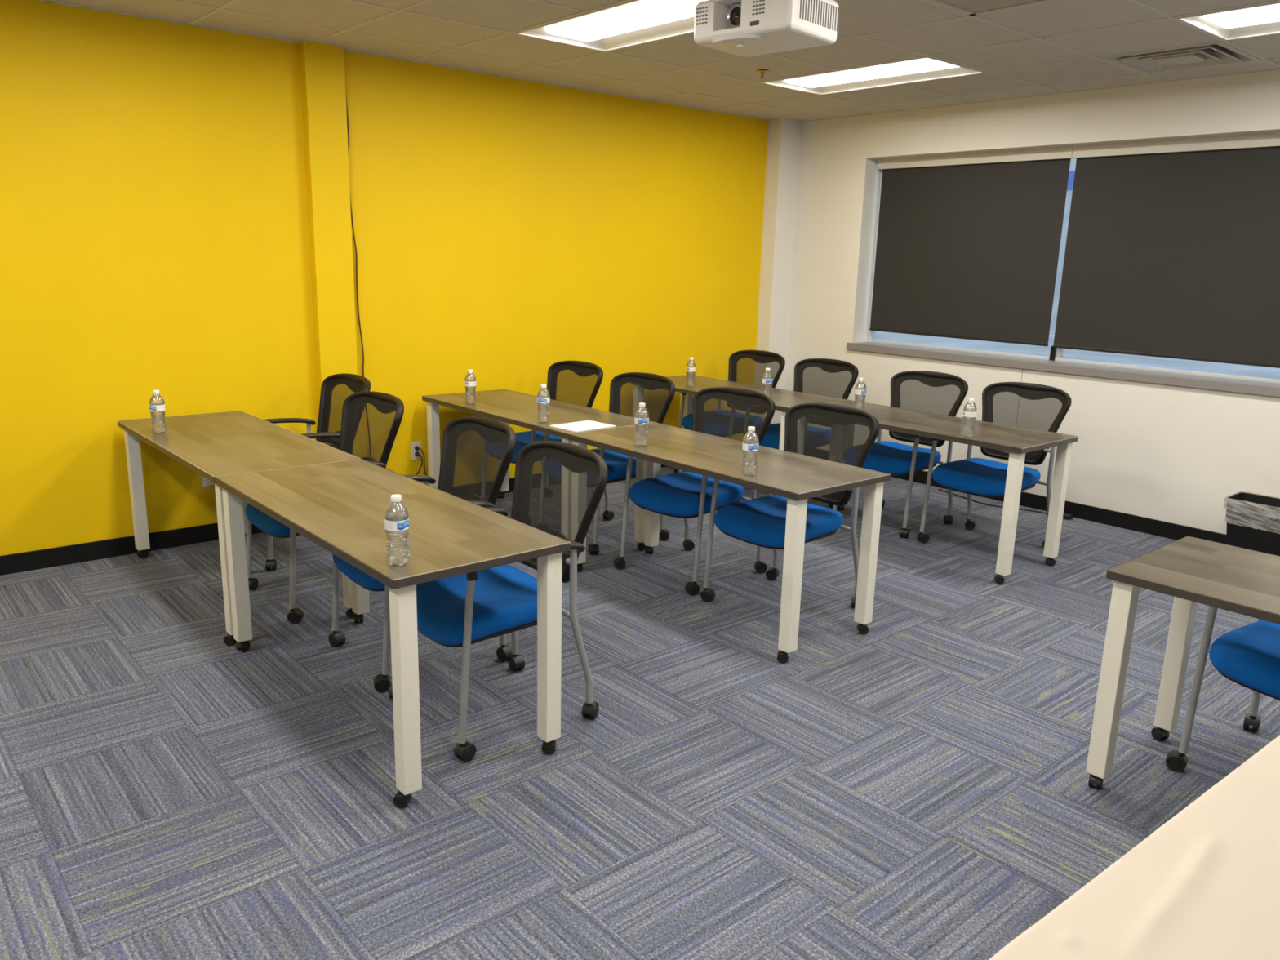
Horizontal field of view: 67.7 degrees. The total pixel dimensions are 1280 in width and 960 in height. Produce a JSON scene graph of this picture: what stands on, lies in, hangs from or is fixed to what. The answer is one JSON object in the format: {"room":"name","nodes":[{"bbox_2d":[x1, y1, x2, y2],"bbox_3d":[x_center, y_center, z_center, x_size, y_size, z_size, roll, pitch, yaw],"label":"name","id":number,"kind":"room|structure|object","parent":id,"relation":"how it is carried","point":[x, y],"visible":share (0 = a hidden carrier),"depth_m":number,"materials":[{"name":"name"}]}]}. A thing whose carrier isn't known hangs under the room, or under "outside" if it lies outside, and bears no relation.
{"room":"classroom","nodes":[
{"label":"classroom","id":0,"kind":"room"},
{"bbox_2d":[298,40,358,436],"bbox_3d":[-1.780,-1.075,5.534,0.225,2.719,0.085,-10,17,-40],"label":"pillar","id":1,"kind":"structure","parent":0,"point":[322,73],"depth_m":5.39,"materials":[{"name":"yellow paint"}]},
{"bbox_2d":[0,0,768,555],"bbox_3d":[-2.061,-1.094,5.406,9.020,2.839,0.120,-10,17,-40],"label":"wall","id":2,"kind":"structure","parent":0,"point":[154,227],"depth_m":5.34,"materials":[{"name":"yellow paint"}]},
{"bbox_2d":[201,475,214,486],"bbox_3d":[-2.396,-0.022,5.299,0.070,0.114,0.008,-10,17,-40],"label":"wall outlet","id":3,"kind":"object","parent":2,"relation":"attached to","point":[206,482],"visible":0.16,"depth_m":5.30,"materials":[{"name":"plastic"}]},
{"bbox_2d":[0,464,666,575],"bbox_3d":[-2.186,0.267,5.506,8.364,0.098,0.087,-10,17,-40],"label":"baseboard","id":4,"kind":"structure","parent":2,"relation":"attached to","point":[105,548],"depth_m":5.01,"materials":[{"name":"black rubber"}]},
{"bbox_2d":[410,441,421,460],"bbox_3d":[-1.433,-0.187,6.111,0.070,0.114,0.008,-10,17,-40],"label":"wall outlet","id":5,"kind":"object","parent":2,"relation":"attached to","point":[413,445],"visible":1,"depth_m":6.11,"materials":[{"name":"plastic"}]},
{"bbox_2d":[414,451,422,475],"bbox_3d":[-1.514,0.015,6.056,0.288,0.362,0.043,-10,17,-40],"label":"plug","id":6,"kind":"object","parent":2,"relation":"attached to","point":[416,454],"visible":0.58,"depth_m":6.10,"materials":[{"name":"black plastic"}]},
{"bbox_2d":[414,445,426,475],"bbox_3d":[-1.243,-0.033,6.214,0.430,0.406,0.047,-5,15,-25],"label":"plug","id":7,"kind":"object","parent":2,"relation":"attached to","point":[416,447],"visible":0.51,"depth_m":6.09,"materials":[{"name":"black plastic"}]},
{"bbox_2d":[0,466,1279,959],"bbox_3d":[0.515,1.076,2.589,8.720,0.001,8.400,-10,17,-40],"label":"floor","id":8,"kind":"structure","parent":0,"point":[914,786],"depth_m":3.16,"materials":[{"name":"carpet"}]},
{"bbox_2d":[116,410,360,645],"bbox_3d":[-1.954,0.159,4.604,0.615,0.734,1.527,-10,17,-40],"label":"table","id":9,"kind":"object","parent":8,"relation":"on","point":[211,445],"visible":0.65,"depth_m":4.41,"materials":[{"name":"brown wood"}]},
{"bbox_2d":[149,390,167,433],"bbox_3d":[-2.312,-0.328,4.578,0.069,0.206,0.069,8,15,24],"label":"water bottle","id":10,"kind":"object","parent":9,"relation":"on","point":[153,407],"visible":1,"depth_m":4.59,"materials":[{"name":"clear plastic"}]},
{"bbox_2d":[264,373,370,570],"bbox_3d":[-1.812,-0.080,5.175,0.704,0.944,0.618,-9,17,-39],"label":"chair","id":11,"kind":"object","parent":8,"relation":"on","point":[331,397],"visible":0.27,"depth_m":5.33,"materials":[{"name":"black fabric"}]},
{"bbox_2d":[244,391,404,623],"bbox_3d":[-1.474,0.082,4.525,0.683,0.944,0.614,-10,18,-41],"label":"chair","id":12,"kind":"object","parent":8,"relation":"on","point":[384,403],"visible":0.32,"depth_m":4.58,"materials":[{"name":"black plastic"}]},
{"bbox_2d":[213,458,571,808],"bbox_3d":[-0.958,0.449,3.482,0.615,0.734,1.527,-10,17,-40],"label":"table","id":13,"kind":"object","parent":8,"relation":"on","point":[340,507],"visible":1,"depth_m":3.12,"materials":[{"name":"brown wood"}]},
{"bbox_2d":[384,494,410,565],"bbox_3d":[-0.700,0.144,2.754,0.069,0.206,0.069,8,15,25],"label":"water bottle","id":14,"kind":"object","parent":13,"relation":"on","point":[393,522],"visible":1,"depth_m":2.76,"materials":[{"name":"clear plastic"}]},
{"bbox_2d":[328,416,516,693],"bbox_3d":[-0.872,0.247,3.885,0.695,0.941,0.615,-9,17,-37],"label":"chair","id":15,"kind":"object","parent":8,"relation":"on","point":[497,457],"visible":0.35,"depth_m":3.96,"materials":[{"name":"black fabric"}]},
{"bbox_2d":[388,441,608,762],"bbox_3d":[-0.488,0.372,3.406,0.683,0.944,0.592,-9,17,-37],"label":"chair","id":16,"kind":"object","parent":8,"relation":"on","point":[466,610],"visible":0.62,"depth_m":3.35,"materials":[{"name":"blue fabric"}]},
{"bbox_2d":[422,389,657,551],"bbox_3d":[-0.647,-0.065,5.700,0.615,0.734,1.527,-10,17,-40],"label":"table","id":17,"kind":"object","parent":8,"relation":"on","point":[507,406],"visible":0.41,"depth_m":5.59,"materials":[{"name":"brown wood"}]},
{"bbox_2d":[464,368,476,404],"bbox_3d":[-1.011,-0.556,5.694,0.069,0.206,0.069,4,13,9],"label":"water bottle","id":18,"kind":"object","parent":17,"relation":"on","point":[467,383],"visible":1,"depth_m":5.71,"materials":[{"name":"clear plastic"}]},
{"bbox_2d":[537,384,549,422],"bbox_3d":[-0.519,-0.411,5.133,0.069,0.206,0.069,2,13,2],"label":"water bottle","id":19,"kind":"object","parent":17,"relation":"on","point":[540,399],"visible":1,"depth_m":5.14,"materials":[{"name":"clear plastic"}]},
{"bbox_2d":[549,420,616,431],"bbox_3d":[-0.303,-0.287,5.071,0.280,0.004,0.216,-11,18,-43],"label":"handout","id":20,"kind":"object","parent":17,"relation":"on","point":[585,425],"visible":1,"depth_m":5.06,"materials":[{"name":"white paper"}]},
{"bbox_2d":[481,360,603,511],"bbox_3d":[-0.615,-0.269,6.115,0.710,0.944,0.616,-10,17,-40],"label":"chair","id":21,"kind":"object","parent":8,"relation":"on","point":[571,371],"visible":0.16,"depth_m":6.20,"materials":[{"name":"black plastic"}]},
{"bbox_2d":[539,372,675,555],"bbox_3d":[-0.170,-0.129,5.572,0.679,0.944,0.594,-10,17,-40],"label":"chair","id":22,"kind":"object","parent":8,"relation":"on","point":[651,388],"visible":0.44,"depth_m":5.62,"materials":[{"name":"black fabric"}]},
{"bbox_2d":[613,386,775,595],"bbox_3d":[0.310,0.016,5.009,0.717,0.944,0.605,-11,18,-44],"label":"chair","id":23,"kind":"object","parent":8,"relation":"on","point":[686,495],"visible":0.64,"depth_m":5.00,"materials":[{"name":"blue fabric"}]},
{"bbox_2d":[566,422,890,663],"bbox_3d":[0.346,0.227,4.575,0.615,0.734,1.527,-10,17,-40],"label":"table","id":24,"kind":"object","parent":8,"relation":"on","point":[797,477],"visible":0.9,"depth_m":4.19,"materials":[{"name":"brown wood"}]},
{"bbox_2d":[634,403,648,446],"bbox_3d":[0.008,-0.266,4.577,0.069,0.206,0.069,-2,14,-16],"label":"water bottle","id":25,"kind":"object","parent":24,"relation":"on","point":[644,420],"visible":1,"depth_m":4.59,"materials":[{"name":"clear plastic"}]},
{"bbox_2d":[741,426,759,475],"bbox_3d":[0.464,-0.122,4.018,0.069,0.206,0.069,-5,15,-27],"label":"water bottle","id":26,"kind":"object","parent":24,"relation":"on","point":[750,446],"visible":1,"depth_m":4.03,"materials":[{"name":"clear plastic"}]},
{"bbox_2d":[673,350,785,473],"bbox_3d":[0.694,-0.483,7.174,0.684,0.944,0.622,-10,17,-40],"label":"chair","id":27,"kind":"object","parent":8,"relation":"on","point":[760,357],"visible":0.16,"depth_m":7.26,"materials":[{"name":"black plastic"}]},
{"bbox_2d":[633,374,847,508],"bbox_3d":[0.643,-0.276,6.744,0.615,0.734,1.527,-10,17,-40],"label":"table","id":28,"kind":"object","parent":8,"relation":"on","point":[783,399],"visible":0.16,"depth_m":6.61,"materials":[{"name":"brown wood"}]},
{"bbox_2d":[685,357,695,386],"bbox_3d":[0.357,-0.759,6.713,0.069,0.206,0.069,6,14,17],"label":"water bottle","id":29,"kind":"object","parent":28,"relation":"on","point":[688,369],"visible":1,"depth_m":6.72,"materials":[{"name":"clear plastic"}]},
{"bbox_2d":[761,368,773,398],"bbox_3d":[0.823,-0.622,6.182,0.069,0.206,0.069,-4,14,-24],"label":"water bottle","id":30,"kind":"object","parent":28,"relation":"on","point":[768,381],"visible":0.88,"depth_m":6.19,"materials":[{"name":"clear plastic"}]},
{"bbox_2d":[700,402,879,608],"bbox_3d":[0.729,0.135,4.549,0.701,0.944,0.618,-10,17,-40],"label":"chair","id":31,"kind":"object","parent":8,"relation":"on","point":[761,522],"visible":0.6,"depth_m":4.54,"materials":[{"name":"blue fabric"}]},
{"bbox_2d":[743,358,858,448],"bbox_3d":[1.115,-0.357,6.687,0.695,0.944,0.584,-10,17,-40],"label":"chair","id":32,"kind":"object","parent":8,"relation":"on","point":[803,370],"visible":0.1,"depth_m":6.76,"materials":[{"name":"black plastic"}]},
{"bbox_2d":[832,370,968,538],"bbox_3d":[1.659,-0.196,6.060,0.696,0.944,0.586,-10,18,-41],"label":"chair","id":33,"kind":"object","parent":8,"relation":"on","point":[895,459],"visible":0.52,"depth_m":6.06,"materials":[{"name":"black fabric"}]},
{"bbox_2d":[787,400,1078,584],"bbox_3d":[1.636,0.015,5.619,0.615,0.734,1.527,-10,17,-40],"label":"table","id":34,"kind":"object","parent":8,"relation":"on","point":[1016,441],"visible":0.59,"depth_m":5.19,"materials":[{"name":"brown wood"}]},
{"bbox_2d":[853,377,866,410],"bbox_3d":[1.334,-0.515,5.785,0.069,0.206,0.069,-11,18,-44],"label":"water bottle","id":35,"kind":"object","parent":34,"relation":"on","point":[862,392],"visible":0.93,"depth_m":5.79,"materials":[{"name":"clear plastic"}]},
{"bbox_2d":[960,397,977,437],"bbox_3d":[1.741,-0.331,5.050,0.069,0.206,0.069,-6,15,-30],"label":"water bottle","id":36,"kind":"object","parent":34,"relation":"on","point":[971,414],"visible":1,"depth_m":5.06,"materials":[{"name":"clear plastic"}]},
{"bbox_2d":[938,488,1046,514],"bbox_3d":[2.445,0.159,6.673,0.125,0.009,0.871,-10,17,-40],"label":"cable","id":37,"kind":"object","parent":8,"relation":"on","point":[939,489],"visible":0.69,"depth_m":6.61,"materials":[{"name":"plastic"}]},
{"bbox_2d":[916,382,1071,560],"bbox_3d":[2.096,-0.074,5.594,0.683,0.944,0.591,-9,17,-39],"label":"chair","id":38,"kind":"object","parent":8,"relation":"on","point":[980,477],"visible":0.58,"depth_m":5.60,"materials":[{"name":"blue fabric"}]},
{"bbox_2d":[1062,511,1073,519],"bbox_3d":[2.816,0.235,6.347,0.060,0.032,0.110,-7,16,-33],"label":"power adapter","id":39,"kind":"object","parent":8,"relation":"on","point":[1067,516],"visible":0.5,"depth_m":6.31,"materials":[{"name":"black plastic"}]},
{"bbox_2d":[1085,536,1279,789],"bbox_3d":[2.134,0.736,2.614,0.615,0.734,1.527,-10,17,-39],"label":"table","id":40,"kind":"object","parent":8,"relation":"on","point":[1193,571],"visible":1,"depth_m":2.96,"materials":[{"name":"brown wood"}]},
{"bbox_2d":[1165,605,1279,772],"bbox_3d":[2.208,0.527,3.052,0.683,0.944,0.594,-8,16,-34],"label":"chair","id":41,"kind":"object","parent":8,"relation":"on","point":[1248,655],"visible":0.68,"depth_m":3.07,"materials":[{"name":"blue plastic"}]},
{"bbox_2d":[1223,490,1279,555],"bbox_3d":[3.532,0.301,5.386,0.294,0.382,0.408,-10,17,-40],"label":"waste bin","id":42,"kind":"object","parent":8,"relation":"on","point":[1252,519],"visible":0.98,"depth_m":5.34,"materials":[{"name":"black plastic"}]},
{"bbox_2d":[53,0,1279,121],"bbox_3d":[0.616,-1.567,1.994,8.702,0.017,8.302,-10,17,-40],"label":"ceiling","id":43,"kind":"structure","parent":0,"point":[858,17],"depth_m":4.95,"materials":[{"name":"tile"}]},
{"bbox_2d":[345,87,371,449],"bbox_3d":[-1.659,-1.104,5.656,0.092,2.715,0.021,-5,15,-27],"label":"hanging cable","id":44,"kind":"object","parent":43,"relation":"hanging from","point":[345,87],"visible":0.48,"depth_m":5.61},
{"bbox_2d":[515,0,705,52],"bbox_3d":[-0.017,-2.243,4.533,0.586,0.157,1.195,-10,17,-40],"label":"ceiling light","id":45,"kind":"object","parent":43,"relation":"attached to","point":[633,22],"visible":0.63,"depth_m":4.68,"materials":[{"name":"plastic"}]},
{"bbox_2d":[37,0,1279,122],"bbox_3d":[0.616,-1.558,1.996,8.600,0.008,8.200,-10,17,-40],"label":"grid","id":46,"kind":"object","parent":43,"relation":"attached to","point":[221,7],"visible":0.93,"depth_m":5.06,"materials":[{"name":"white metal"}]},
{"bbox_2d":[756,70,768,79],"bbox_3d":[0.719,-2.379,5.604,0.072,0.042,0.072,-10,17,-40],"label":"sprinkler","id":47,"kind":"object","parent":43,"relation":"attached to","point":[762,72],"visible":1,"depth_m":5.59,"materials":[{"name":"gold metal"}]},
{"bbox_2d":[693,0,839,57],"bbox_3d":[0.443,-1.707,3.382,0.421,0.352,0.332,13,18,41],"label":"projector","id":48,"kind":"object","parent":43,"relation":"hanging from","point":[740,28],"visible":1,"depth_m":3.33,"materials":[{"name":"white plastic"}]},
{"bbox_2d":[696,0,764,25],"bbox_3d":[0.312,-1.633,3.321,0.297,0.055,0.002,13,18,41],"label":"vent","id":49,"kind":"object","parent":48,"relation":"attached to","point":[753,6],"depth_m":3.38,"materials":[{"name":"white plastic"}]},
{"bbox_2d":[799,0,839,31],"bbox_3d":[0.619,-1.607,3.285,0.002,0.078,0.245,13,18,41],"label":"grille","id":50,"kind":"object","parent":48,"relation":"attached to","point":[801,0],"depth_m":3.29,"materials":[{"name":"white plastic"}]},
{"bbox_2d":[760,56,985,94],"bbox_3d":[1.370,-2.481,5.702,0.586,0.157,1.195,-10,17,-40],"label":"ceiling light","id":51,"kind":"object","parent":43,"relation":"attached to","point":[922,68],"visible":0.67,"depth_m":5.75,"materials":[{"name":"plastic"}]},
{"bbox_2d":[925,0,1056,16],"bbox_3d":[1.438,-2.010,3.809,0.586,0.104,0.586,-10,17,-40],"label":"ceiling vent","id":52,"kind":"object","parent":43,"relation":"in","point":[971,7],"visible":1,"depth_m":4.05,"materials":[{"name":"metal"}]},
{"bbox_2d":[1098,41,1262,74],"bbox_3d":[2.825,-2.264,4.974,0.586,0.152,0.586,-10,17,-40],"label":"ceiling vent","id":53,"kind":"object","parent":43,"relation":"in","point":[1219,53],"visible":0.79,"depth_m":4.98,"materials":[{"name":"metal"}]},
{"bbox_2d":[1175,1,1279,40],"bbox_3d":[2.959,-2.018,3.912,0.586,0.157,1.195,-10,17,-40],"label":"ceiling light","id":54,"kind":"object","parent":43,"relation":"attached to","point":[1262,20],"visible":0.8,"depth_m":4.27,"materials":[{"name":"plastic"}]},
{"bbox_2d":[754,118,801,424],"bbox_3d":[1.129,-1.565,7.945,0.256,2.719,0.151,-10,17,-40],"label":"column","id":55,"kind":"structure","parent":0,"point":[784,137],"depth_m":7.78,"materials":[{"name":"white paint"}]},
{"bbox_2d":[785,70,1279,534],"bbox_3d":[3.955,-0.871,5.138,0.300,2.839,8.440,-10,17,-40],"label":"wall","id":56,"kind":"structure","parent":0,"point":[1173,454],"depth_m":6.22,"materials":[{"name":"white paint"}]},
{"bbox_2d":[813,450,1226,544],"bbox_3d":[3.712,0.479,5.272,0.248,0.098,8.200,-10,17,-40],"label":"baseboard","id":57,"kind":"structure","parent":56,"relation":"attached to","point":[1122,520],"depth_m":6.16,"materials":[{"name":"black rubber"}]},
{"bbox_2d":[846,342,1279,397],"bbox_3d":[2.746,-0.779,6.491,0.216,0.054,3.148,-10,17,-40],"label":"window sill","id":58,"kind":"structure","parent":56,"relation":"attached to","point":[1264,388],"depth_m":6.22,"materials":[{"name":"grey laminate"}]},
{"bbox_2d":[866,168,1279,383],"bbox_3d":[2.864,-1.500,6.410,0.055,1.395,3.070,-10,17,-40],"label":"window","id":59,"kind":"structure","parent":56,"relation":"in","point":[1055,353],"depth_m":6.54,"materials":[{"name":"metal"}]},
{"bbox_2d":[869,146,1073,346],"bbox_3d":[2.324,-1.686,6.923,0.070,1.300,1.519,-10,17,-40],"label":"roller blind","id":60,"kind":"object","parent":59,"relation":"attached to","point":[968,245],"visible":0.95,"depth_m":6.85,"materials":[{"name":"black fabric"}]},
{"bbox_2d":[1053,132,1279,368],"bbox_3d":[3.318,-1.395,5.803,0.070,1.303,1.527,-10,17,-40],"label":"roller blind","id":61,"kind":"object","parent":59,"relation":"attached to","point":[1172,247],"visible":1,"depth_m":5.83,"materials":[{"name":"black fabric"}]},
{"label":"outside","id":62,"kind":"structure","parent":0,"visible":0},
{"bbox_2d":[875,330,1279,383],"bbox_3d":[23.963,-3.948,27.683,59.750,0.001,60.000,-10,17,-40],"label":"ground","id":63,"kind":"structure","parent":62,"point":[1156,362],"depth_m":20.87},
{"bbox_2d":[1049,158,1076,330],"bbox_3d":[12.861,-8.937,27.433,0.400,9.250,36.000,-10,17,-40],"label":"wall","id":64,"kind":"structure","parent":63,"relation":"on","point":[1073,162],"depth_m":28.10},
{"bbox_2d":[1066,170,1075,190],"bbox_3d":[12.383,-8.696,27.752,0.080,0.530,6.000,-10,17,-40],"label":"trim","id":65,"kind":"structure","parent":64,"relation":"attached to","point":[1071,175],"depth_m":27.60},
{"bbox_3d":[0.948,1.023,1.259,1.824,0.734,0.744,-9,17,-38],"label":"folding table","id":66,"kind":"object","parent":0,"visible":0},
{"bbox_2d":[988,735,1279,959],"bbox_3d":[0.948,1.015,1.257,1.951,0.740,0.873,-9,17,-38],"label":"tablecloth","id":67,"kind":"object","parent":66,"relation":"on","point":[1205,884],"visible":1,"depth_m":1.39,"materials":[{"name":"white fabric"}]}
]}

